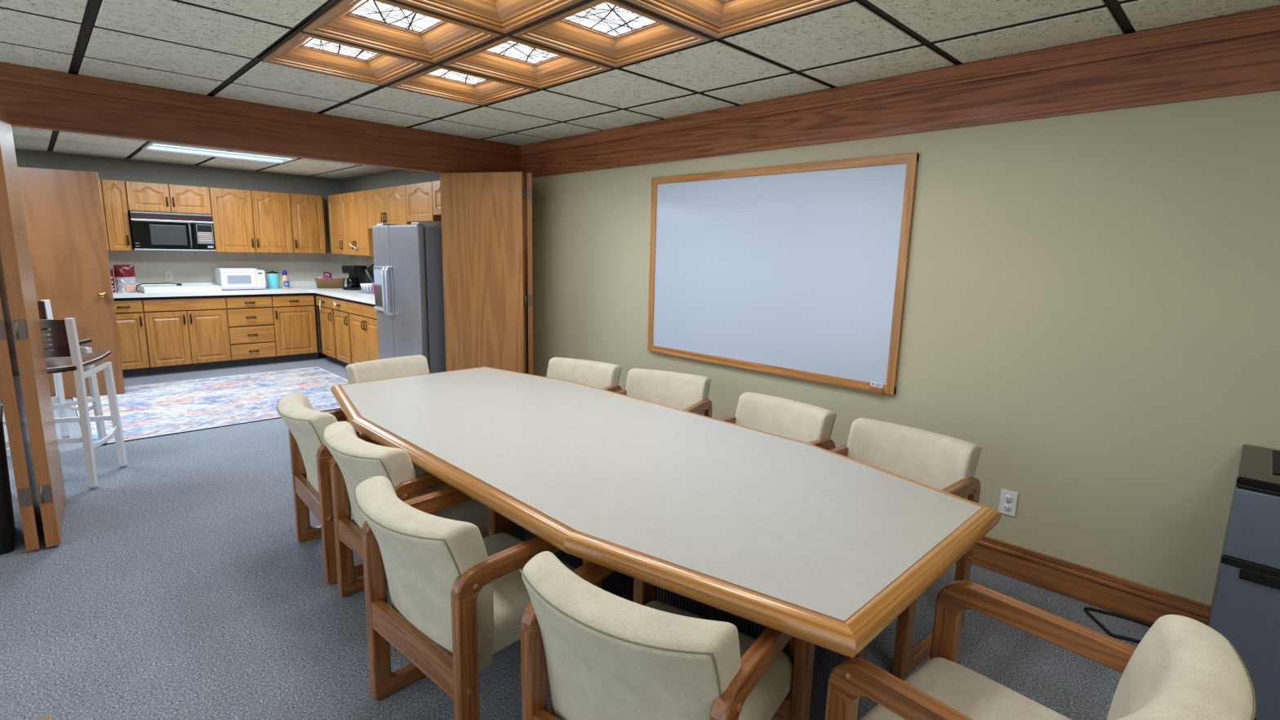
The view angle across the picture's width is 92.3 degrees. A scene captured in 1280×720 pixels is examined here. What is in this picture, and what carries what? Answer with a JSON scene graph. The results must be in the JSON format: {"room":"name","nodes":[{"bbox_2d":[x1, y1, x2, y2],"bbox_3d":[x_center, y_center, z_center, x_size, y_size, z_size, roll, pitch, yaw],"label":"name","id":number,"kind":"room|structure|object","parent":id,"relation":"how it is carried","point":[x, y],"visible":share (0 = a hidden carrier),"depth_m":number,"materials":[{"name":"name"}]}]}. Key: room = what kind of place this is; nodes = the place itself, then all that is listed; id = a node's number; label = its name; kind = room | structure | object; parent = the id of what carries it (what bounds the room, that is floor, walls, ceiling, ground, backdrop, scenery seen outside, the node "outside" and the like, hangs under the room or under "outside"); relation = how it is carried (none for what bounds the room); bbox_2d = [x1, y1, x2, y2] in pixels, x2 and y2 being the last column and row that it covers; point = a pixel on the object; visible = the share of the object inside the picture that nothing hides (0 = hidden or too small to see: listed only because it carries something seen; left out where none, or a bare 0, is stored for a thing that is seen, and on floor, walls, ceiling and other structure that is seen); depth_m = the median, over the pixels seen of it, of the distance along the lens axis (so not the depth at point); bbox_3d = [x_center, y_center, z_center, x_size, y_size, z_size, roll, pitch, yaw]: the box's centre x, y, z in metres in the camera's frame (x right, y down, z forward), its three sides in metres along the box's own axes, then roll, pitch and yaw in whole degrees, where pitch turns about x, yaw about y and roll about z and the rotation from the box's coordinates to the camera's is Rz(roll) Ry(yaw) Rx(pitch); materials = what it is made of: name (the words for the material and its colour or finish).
{"room":"conference room","nodes":[
{"label":"conference room","id":0,"kind":"room"},
{"bbox_2d":[14,147,342,352],"bbox_3d":[-5.928,-1.163,6.659,5.207,2.600,0.120,-8,14,-44],"label":"wall","id":1,"kind":"structure","parent":0,"point":[107,168],"depth_m":7.06,"materials":[{"name":"paint"}]},
{"bbox_2d":[98,178,133,251],"bbox_3d":[-5.746,-1.515,6.419,0.608,0.729,0.353,-8,14,-44],"label":"upper cabinet","id":2,"kind":"object","parent":1,"relation":"attached to","point":[113,193],"visible":0.44,"depth_m":6.46,"materials":[{"name":"brown wood"}]},
{"bbox_2d":[124,181,211,214],"bbox_3d":[-5.259,-1.794,6.851,0.736,0.305,0.353,-8,14,-44],"label":"upper cabinet","id":3,"kind":"object","parent":1,"relation":"attached to","point":[140,196],"visible":0.98,"depth_m":6.73,"materials":[{"name":"brown wood"}]},
{"bbox_2d":[128,210,215,251],"bbox_3d":[-5.244,-1.436,6.890,0.728,0.408,0.419,-8,14,-44],"label":"microwave","id":4,"kind":"object","parent":3,"relation":"attached to","point":[149,230],"visible":0.98,"depth_m":6.75,"materials":[{"name":"black plastic"}]},
{"bbox_2d":[164,271,173,280],"bbox_3d":[-5.433,-0.968,7.090,0.070,0.116,0.010,-8,14,-44],"label":"wall outlet","id":5,"kind":"object","parent":1,"relation":"attached to","point":[168,274],"visible":1,"depth_m":7.09,"materials":[{"name":"beige plastic"}]},
{"bbox_2d":[208,186,293,253],"bbox_3d":[-4.705,-1.668,7.431,0.822,0.729,0.353,-8,14,-44],"label":"upper cabinet","id":6,"kind":"object","parent":1,"relation":"attached to","point":[249,221],"visible":1,"depth_m":7.31,"materials":[{"name":"brown wood"}]},
{"bbox_2d":[289,193,327,253],"bbox_3d":[-4.269,-1.732,7.855,0.394,0.729,0.353,-8,14,-44],"label":"upper cabinet","id":7,"kind":"object","parent":1,"relation":"attached to","point":[307,211],"visible":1,"depth_m":7.75,"materials":[{"name":"brown wood"}]},
{"bbox_2d":[0,352,1150,719],"bbox_3d":[-2.287,0.813,3.425,5.500,0.001,10.500,-8,14,-44],"label":"floor","id":8,"kind":"structure","parent":0,"point":[182,585],"depth_m":2.43,"materials":[{"name":"carpet"}]},
{"bbox_2d":[0,404,15,555],"bbox_3d":[-3.160,0.576,2.831,0.380,0.632,0.416,-8,14,-44],"label":"waste bin","id":9,"kind":"object","parent":8,"relation":"on","point":[7,528],"visible":1,"depth_m":2.84,"materials":[{"name":"black"}]},
{"bbox_2d":[0,108,66,551],"bbox_3d":[-3.018,-0.153,2.965,0.144,2.000,0.730,-7,13,-40],"label":"door","id":10,"kind":"structure","parent":8,"relation":"on","point":[24,386],"depth_m":2.82,"materials":[{"name":"brown wood"}]},
{"bbox_2d":[35,714,53,719],"bbox_3d":[-1.178,1.020,0.954,0.450,0.500,0.510,-8,14,-44],"label":"side table","id":11,"kind":"object","parent":8,"relation":"on","point":[49,717],"visible":1,"depth_m":1.23,"materials":[{"name":"brown wood"}]},
{"bbox_2d":[0,166,124,402],"bbox_3d":[-5.225,-0.648,5.425,0.860,2.023,0.104,-5,12,-30],"label":"door","id":12,"kind":"structure","parent":8,"relation":"on","point":[63,210],"depth_m":5.49,"materials":[{"name":"brown wood"}]},
{"bbox_2d":[4,317,127,494],"bbox_3d":[-3.453,0.235,3.644,0.434,1.008,0.425,-2,11,-18],"label":"bar stool","id":13,"kind":"object","parent":8,"relation":"on","point":[65,356],"visible":0.58,"depth_m":3.56,"materials":[{"name":"white paint"}]},
{"bbox_2d":[114,300,150,377],"bbox_3d":[-5.716,-0.229,6.513,0.711,0.822,0.623,-8,14,-44],"label":"base cabinet","id":14,"kind":"object","parent":8,"relation":"on","point":[130,318],"visible":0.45,"depth_m":6.48,"materials":[{"name":"brown wood"}]},
{"bbox_2d":[142,297,231,375],"bbox_3d":[-5.194,-0.306,7.020,0.743,0.822,0.623,-8,14,-44],"label":"base cabinet","id":15,"kind":"object","parent":8,"relation":"on","point":[183,335],"visible":0.98,"depth_m":6.81,"materials":[{"name":"brown wood"}]},
{"bbox_2d":[112,285,375,306],"bbox_3d":[-4.029,-0.615,6.356,3.018,0.071,3.101,-8,14,-44],"label":"countertop","id":16,"kind":"structure","parent":15,"relation":"on","point":[350,295],"depth_m":6.99,"materials":[{"name":"laminate"}]},
{"bbox_2d":[110,267,115,293],"bbox_3d":[-5.578,-0.835,6.445,0.100,0.260,0.100,-7,13,-38],"label":"snack bag","id":17,"kind":"object","parent":16,"relation":"on","point":[111,268],"visible":0.3,"depth_m":6.45,"materials":[{"name":"red plastic"}]},
{"bbox_2d":[113,264,136,292],"bbox_3d":[-5.489,-0.868,6.557,0.099,0.290,0.170,9,13,39],"label":"snack bag","id":18,"kind":"object","parent":16,"relation":"on","point":[124,274],"visible":0.96,"depth_m":6.52,"materials":[{"name":"red plastic"}]},
{"bbox_2d":[125,285,136,290],"bbox_3d":[-5.437,-0.767,6.569,0.008,0.056,0.090,9,13,39],"label":"print","id":19,"kind":"object","parent":18,"relation":"attached to","point":[127,287],"depth_m":6.57},
{"bbox_2d":[137,283,222,293],"bbox_3d":[-5.160,-0.809,6.899,0.690,0.070,0.510,-8,14,-44],"label":"cooktop cover","id":20,"kind":"object","parent":16,"relation":"in","point":[185,287],"visible":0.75,"depth_m":6.76,"materials":[{"name":"white plastic"}]},
{"bbox_2d":[135,282,182,292],"bbox_3d":[-5.301,-0.799,6.750,0.136,0.091,0.434,7,12,31],"label":"power cord","id":21,"kind":"object","parent":20,"relation":"on","point":[177,284],"visible":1,"depth_m":6.81,"materials":[{"name":"black plastic"}]},
{"bbox_2d":[214,269,266,290],"bbox_3d":[-4.776,-0.962,7.354,0.450,0.232,0.330,-8,14,-44],"label":"countertop microwave","id":22,"kind":"object","parent":16,"relation":"on","point":[227,279],"visible":0.98,"depth_m":7.23,"materials":[{"name":"white plastic"}]},
{"bbox_2d":[215,267,257,270],"bbox_3d":[-4.808,-1.085,7.325,0.380,0.016,0.220,-8,14,-44],"label":"tray","id":23,"kind":"object","parent":22,"relation":"on","point":[219,268],"visible":1,"depth_m":7.27,"materials":[{"name":"white plastic"}]},
{"bbox_2d":[266,271,279,288],"bbox_3d":[-4.551,-0.997,7.629,0.136,0.216,0.136,-8,14,-44],"label":"canister","id":24,"kind":"object","parent":16,"relation":"on","point":[273,277],"visible":1,"depth_m":7.58,"materials":[{"name":"teal ceramic"}]},
{"bbox_2d":[280,270,289,288],"bbox_3d":[-4.440,-1.010,7.693,0.094,0.224,0.096,-8,14,-44],"label":"bottle","id":25,"kind":"object","parent":16,"relation":"on","point":[285,282],"visible":1,"depth_m":7.66,"materials":[{"name":"brown plastic"}]},
{"bbox_2d":[314,277,345,288],"bbox_3d":[-4.005,-0.998,7.961,0.344,0.128,0.216,-2,11,-20],"label":"wicker basket","id":26,"kind":"object","parent":16,"relation":"on","point":[331,282],"visible":0.91,"depth_m":7.88,"materials":[{"name":"beige wicker"}]},
{"bbox_2d":[322,271,332,278],"bbox_3d":[-4.037,-1.082,7.939,0.117,0.133,0.054,-3,11,-21],"label":"snack packet","id":27,"kind":"object","parent":26,"relation":"in","point":[326,274],"visible":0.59,"depth_m":7.92,"materials":[{"name":"pink plastic"}]},
{"bbox_2d":[342,265,366,290],"bbox_3d":[-3.591,-1.034,7.730,0.180,0.300,0.268,4,10,15],"label":"coffee maker","id":28,"kind":"object","parent":16,"relation":"on","point":[356,273],"visible":0.93,"depth_m":7.66,"materials":[{"name":"black plastic"}]},
{"bbox_2d":[357,291,373,293],"bbox_3d":[-3.189,-0.798,7.275,0.280,0.012,0.278,-8,14,-44],"label":"drip tray","id":29,"kind":"object","parent":16,"relation":"on","point":[360,292],"visible":0.55,"depth_m":7.17,"materials":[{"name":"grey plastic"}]},
{"bbox_2d":[360,283,373,292],"bbox_3d":[-3.188,-0.853,7.265,0.222,0.098,0.220,-8,14,-44],"label":"basket","id":30,"kind":"object","parent":29,"relation":"on","point":[366,287],"visible":0.62,"depth_m":7.18,"materials":[{"name":"white plastic"}]},
{"bbox_2d":[364,263,373,282],"bbox_3d":[-3.200,-1.019,7.285,0.101,0.233,0.198,-1,10,-16],"label":"frying pan","id":31,"kind":"object","parent":30,"relation":"in","point":[366,270],"visible":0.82,"depth_m":7.24,"materials":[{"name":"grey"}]},
{"bbox_2d":[364,264,373,283],"bbox_3d":[-3.341,-1.022,7.621,0.100,0.325,0.120,-8,14,-44],"label":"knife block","id":32,"kind":"object","parent":16,"relation":"on","point":[367,280],"visible":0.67,"depth_m":7.59,"materials":[{"name":"black"}]},
{"bbox_2d":[372,282,374,293],"bbox_3d":[-3.051,-0.829,7.121,0.092,0.132,0.091,-8,14,-44],"label":"cup","id":33,"kind":"object","parent":16,"relation":"on","point":[373,286],"visible":0.2,"depth_m":7.09,"materials":[{"name":"pink plastic"}]},
{"bbox_2d":[71,366,348,444],"bbox_3d":[-3.862,0.347,5.822,2.173,0.012,2.128,-8,14,-44],"label":"area rug","id":34,"kind":"object","parent":8,"relation":"on","point":[162,409],"visible":0.73,"depth_m":5.62,"materials":[{"name":"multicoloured carpet"}]},
{"bbox_2d":[2,299,106,444],"bbox_3d":[-4.053,0.118,4.160,0.425,1.008,0.434,4,10,16],"label":"bar stool","id":35,"kind":"object","parent":34,"relation":"on","point":[45,312],"visible":0.33,"depth_m":4.33,"materials":[{"name":"white paint"}]},
{"bbox_2d":[225,296,275,367],"bbox_3d":[-4.762,-0.369,7.440,0.462,0.822,0.623,-8,14,-44],"label":"base cabinet","id":36,"kind":"object","parent":8,"relation":"on","point":[251,327],"visible":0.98,"depth_m":7.24,"materials":[{"name":"brown wood"}]},
{"bbox_2d":[271,294,319,363],"bbox_3d":[-4.418,-0.420,7.776,0.497,0.822,0.623,-8,14,-44],"label":"base cabinet","id":37,"kind":"object","parent":8,"relation":"on","point":[295,319],"visible":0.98,"depth_m":7.58,"materials":[{"name":"brown wood"}]},
{"bbox_2d":[315,294,342,365],"bbox_3d":[-3.672,-0.397,7.747,0.623,0.822,0.554,-8,14,-44],"label":"base cabinet","id":38,"kind":"object","parent":8,"relation":"on","point":[326,315],"visible":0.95,"depth_m":7.51,"materials":[{"name":"brown wood"}]},
{"bbox_2d":[330,297,352,366],"bbox_3d":[-3.293,-0.322,7.369,0.623,0.822,0.520,-8,14,-44],"label":"base cabinet","id":39,"kind":"object","parent":8,"relation":"on","point":[341,316],"visible":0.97,"depth_m":7.13,"materials":[{"name":"brown wood"}]},
{"bbox_2d":[275,391,429,584],"bbox_3d":[-1.347,0.541,2.922,0.600,0.755,0.550,-7,13,-41],"label":"armchair","id":40,"kind":"object","parent":8,"relation":"on","point":[308,452],"visible":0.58,"depth_m":2.66,"materials":[{"name":"beige fabric"}]},
{"bbox_2d":[346,301,378,363],"bbox_3d":[-2.772,-0.218,6.849,0.623,0.822,0.958,-8,14,-44],"label":"base cabinet","id":41,"kind":"object","parent":8,"relation":"on","point":[362,317],"visible":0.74,"depth_m":6.67,"materials":[{"name":"brown wood"}]},
{"bbox_2d":[344,355,429,435],"bbox_3d":[-1.421,0.391,3.764,0.600,0.755,0.550,9,12,36],"label":"armchair","id":42,"kind":"object","parent":8,"relation":"on","point":[406,366],"visible":0.23,"depth_m":3.80,"materials":[{"name":"beige fabric"}]},
{"bbox_2d":[372,222,445,373],"bbox_3d":[-1.867,-0.403,5.655,0.875,1.643,0.910,-8,14,-44],"label":"refrigerator","id":43,"kind":"object","parent":8,"relation":"on","point":[408,272],"visible":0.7,"depth_m":5.20,"materials":[{"name":"grey metal"}]},
{"bbox_2d":[322,421,515,651],"bbox_3d":[-0.908,0.627,2.488,0.550,0.755,0.600,11,14,42],"label":"armchair","id":44,"kind":"object","parent":8,"relation":"on","point":[354,460],"visible":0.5,"depth_m":2.36,"materials":[{"name":"beige fabric"}]},
{"bbox_2d":[354,475,601,719],"bbox_3d":[-0.519,0.736,1.920,0.550,0.755,0.600,10,13,40],"label":"armchair","id":45,"kind":"object","parent":8,"relation":"on","point":[460,597],"visible":0.82,"depth_m":1.69,"materials":[{"name":"beige fabric"}]},
{"bbox_2d":[545,356,622,391],"bbox_3d":[-0.454,0.403,3.823,0.550,0.755,0.600,7,11,29],"label":"armchair","id":46,"kind":"object","parent":8,"relation":"on","point":[604,375],"visible":0.31,"depth_m":3.90,"materials":[{"name":"beige fabric"}]},
{"bbox_2d":[614,368,712,417],"bbox_3d":[0.074,0.472,3.507,0.550,0.755,0.600,6,11,27],"label":"armchair","id":47,"kind":"object","parent":8,"relation":"on","point":[678,390],"visible":0.36,"depth_m":3.59,"materials":[{"name":"beige fabric"}]},
{"bbox_2d":[330,366,1001,719],"bbox_3d":[-0.284,0.641,2.595,1.234,0.720,2.926,-8,14,-44],"label":"conference table","id":48,"kind":"object","parent":8,"relation":"on","point":[752,530],"visible":0.76,"depth_m":1.87,"materials":[{"name":"laminate"}]},
{"bbox_2d":[519,551,815,719],"bbox_3d":[0.059,0.823,1.507,0.550,0.755,0.600,8,12,34],"label":"armchair","id":49,"kind":"object","parent":8,"relation":"on","point":[604,655],"visible":0.94,"depth_m":1.27,"materials":[{"name":"beige fabric"}]},
{"bbox_2d":[717,391,836,449],"bbox_3d":[0.553,0.587,2.913,0.600,0.755,0.550,-7,13,-41],"label":"armchair","id":50,"kind":"object","parent":8,"relation":"on","point":[810,424],"visible":0.23,"depth_m":2.96,"materials":[{"name":"beige fabric"}]},
{"bbox_2d":[828,417,981,679],"bbox_3d":[0.967,0.677,2.461,0.600,0.755,0.550,-7,13,-40],"label":"armchair","id":51,"kind":"object","parent":8,"relation":"on","point":[942,462],"visible":0.32,"depth_m":2.42,"materials":[{"name":"beige fabric"}]},
{"bbox_2d":[824,580,1256,719],"bbox_3d":[0.790,0.880,1.278,0.550,0.755,0.600,-7,13,-40],"label":"armchair","id":52,"kind":"object","parent":8,"relation":"on","point":[1182,668],"visible":1,"depth_m":1.26,"materials":[{"name":"brown wood"}]},
{"bbox_2d":[1083,607,1152,643],"bbox_3d":[1.995,1.070,2.444,0.367,0.035,0.197,7,11,29],"label":"power cord","id":53,"kind":"object","parent":8,"relation":"on","point":[1086,609],"visible":0.66,"depth_m":2.51,"materials":[{"name":"black plastic"}]},
{"bbox_2d":[1207,444,1279,719],"bbox_3d":[2.193,0.764,1.962,0.512,0.812,0.512,-8,14,-44],"label":"filing cabinet","id":54,"kind":"object","parent":8,"relation":"on","point":[1245,607],"visible":0.87,"depth_m":1.91,"materials":[{"name":"black metal"}]},
{"bbox_2d":[0,0,1279,179],"bbox_3d":[-2.256,-1.574,2.822,5.207,0.290,10.280,-8,14,-44],"label":"ceiling","id":55,"kind":"structure","parent":0,"point":[217,48],"depth_m":2.80,"materials":[{"name":"white"}]},
{"bbox_2d":[141,141,297,164],"bbox_3d":[-4.181,-2.086,6.146,1.200,0.062,0.596,-8,14,-44],"label":"fluorescent fixture","id":56,"kind":"object","parent":55,"relation":"attached to","point":[149,145],"visible":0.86,"depth_m":6.17,"materials":[{"name":"white paint"}]},
{"bbox_2d":[0,62,521,173],"bbox_3d":[-2.392,-1.491,4.019,3.757,0.291,0.176,-8,14,-44],"label":"beam","id":57,"kind":"structure","parent":55,"relation":"attached to","point":[30,97],"depth_m":3.77,"materials":[{"name":"brown wood"}]},
{"bbox_2d":[262,31,431,85],"bbox_3d":[-1.405,-1.472,2.945,0.576,0.093,0.576,-8,14,-44],"label":"light","id":58,"kind":"object","parent":55,"relation":"attached to","point":[304,51],"visible":0.81,"depth_m":3.04,"materials":[{"name":"brown wood"}]},
{"bbox_2d":[302,0,500,62],"bbox_3d":[-0.978,-1.387,2.518,0.576,0.093,0.576,-8,14,-44],"label":"light","id":59,"kind":"object","parent":55,"relation":"attached to","point":[386,25],"visible":0.86,"depth_m":2.60,"materials":[{"name":"brown wood"}]},
{"bbox_2d":[389,65,537,106],"bbox_3d":[-0.970,-1.536,3.368,0.576,0.093,0.576,-8,14,-44],"label":"light","id":60,"kind":"object","parent":55,"relation":"attached to","point":[439,81],"visible":0.8,"depth_m":3.48,"materials":[{"name":"brown wood"}]},
{"bbox_2d":[395,0,583,33],"bbox_3d":[-0.550,-1.302,2.091,0.576,0.093,0.576,-8,14,-44],"label":"light","id":61,"kind":"object","parent":55,"relation":"attached to","point":[504,16],"visible":1,"depth_m":2.31,"materials":[{"name":"brown wood"}]},
{"bbox_2d":[441,35,611,88],"bbox_3d":[-0.543,-1.451,2.941,0.576,0.093,0.576,-8,14,-44],"label":"light","id":62,"kind":"object","parent":55,"relation":"attached to","point":[509,59],"visible":0.91,"depth_m":3.04,"materials":[{"name":"brown wood"}]},
{"bbox_2d":[512,0,711,66],"bbox_3d":[-0.115,-1.365,2.514,0.576,0.093,0.576,-8,14,-44],"label":"light","id":63,"kind":"object","parent":55,"relation":"attached to","point":[612,33],"visible":1,"depth_m":2.60,"materials":[{"name":"brown wood"}]},
{"bbox_2d":[626,0,849,38],"bbox_3d":[0.312,-1.280,2.088,0.576,0.093,0.576,-8,14,-44],"label":"light","id":64,"kind":"object","parent":55,"relation":"attached to","point":[717,19],"visible":1,"depth_m":2.28,"materials":[{"name":"brown wood"}]},
{"bbox_2d":[341,31,1279,605],"bbox_3d":[-0.427,-0.724,4.911,0.120,2.600,10.400,-8,14,-44],"label":"wall","id":65,"kind":"structure","parent":0,"point":[1091,306],"depth_m":2.61,"materials":[{"name":"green paint"}]},
{"bbox_2d":[107,249,373,290],"bbox_3d":[-4.155,-0.848,6.182,3.407,0.442,3.120,-8,14,-44],"label":"backsplash","id":66,"kind":"structure","parent":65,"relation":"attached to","point":[149,266],"depth_m":7.43,"materials":[{"name":"paint"}]},
{"bbox_2d":[326,193,343,254],"bbox_3d":[-3.726,-1.709,7.798,0.353,0.729,0.540,-8,14,-44],"label":"upper cabinet","id":67,"kind":"object","parent":65,"relation":"attached to","point":[334,202],"visible":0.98,"depth_m":7.67,"materials":[{"name":"brown wood"}]},
{"bbox_2d":[340,190,373,256],"bbox_3d":[-3.255,-1.615,7.328,0.353,0.729,0.796,-8,14,-44],"label":"upper cabinet","id":68,"kind":"object","parent":65,"relation":"attached to","point":[356,232],"visible":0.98,"depth_m":7.19,"materials":[{"name":"brown wood"}]},
{"bbox_2d":[366,185,411,229],"bbox_3d":[-2.616,-1.637,6.668,0.353,0.427,1.010,-8,14,-44],"label":"upper cabinet","id":69,"kind":"object","parent":65,"relation":"attached to","point":[388,205],"visible":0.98,"depth_m":6.54,"materials":[{"name":"brown wood"}]},
{"bbox_2d":[405,181,441,223],"bbox_3d":[-2.047,-1.558,6.118,0.321,0.367,0.570,-8,14,-44],"label":"upper cabinet","id":70,"kind":"object","parent":65,"relation":"attached to","point":[419,196],"visible":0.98,"depth_m":5.99,"materials":[{"name":"brown wood"}]},
{"bbox_2d":[431,180,440,215],"bbox_3d":[-1.554,-1.485,5.622,0.321,0.315,0.828,-8,14,-44],"label":"upper cabinet","id":71,"kind":"object","parent":65,"relation":"attached to","point":[435,184],"visible":0.18,"depth_m":5.75,"materials":[{"name":"brown wood"}]},
{"bbox_2d":[440,171,533,374],"bbox_3d":[-1.093,-0.467,5.011,0.763,2.000,0.656,-8,14,-44],"label":"door","id":72,"kind":"structure","parent":65,"relation":"in","point":[486,217],"depth_m":4.81,"materials":[{"name":"brown wood"}]},
{"bbox_2d":[647,152,919,395],"bbox_3d":[0.693,-0.530,3.674,0.040,1.196,1.780,-8,14,-44],"label":"whiteboard","id":73,"kind":"object","parent":65,"relation":"attached to","point":[799,271],"visible":1,"depth_m":3.52,"materials":[{"name":"white ceramic"}]},
{"bbox_2d":[519,4,1279,177],"bbox_3d":[1.076,-1.270,3.162,0.048,0.267,5.999,-8,14,-44],"label":"trim","id":74,"kind":"structure","parent":65,"relation":"attached to","point":[1236,54],"depth_m":2.73,"materials":[{"name":"brown wood"}]},
{"bbox_2d":[998,488,1017,516],"bbox_3d":[1.700,0.660,2.840,0.010,0.116,0.070,-8,14,-44],"label":"wall outlet","id":75,"kind":"object","parent":65,"relation":"attached to","point":[1008,500],"visible":0.94,"depth_m":2.84,"materials":[{"name":"white plastic"}]},
{"bbox_2d":[1003,503,1011,511],"bbox_3d":[1.698,0.682,2.842,0.006,0.033,0.033,-8,14,-44],"label":"receptacle","id":76,"kind":"object","parent":75,"relation":"attached to","point":[1006,507],"depth_m":2.84,"materials":[{"name":"white plastic"}]},
{"bbox_2d":[1004,494,1012,502],"bbox_3d":[1.699,0.639,2.835,0.006,0.033,0.033,-8,14,-44],"label":"receptacle","id":77,"kind":"object","parent":75,"relation":"attached to","point":[1007,498],"depth_m":2.83,"materials":[{"name":"white plastic"}]},
{"bbox_2d":[971,535,1210,625],"bbox_3d":[1.035,0.794,3.532,0.026,0.156,5.999,-8,14,-44],"label":"baseboard","id":78,"kind":"structure","parent":65,"relation":"attached to","point":[1105,591],"depth_m":2.65,"materials":[{"name":"brown wood"}]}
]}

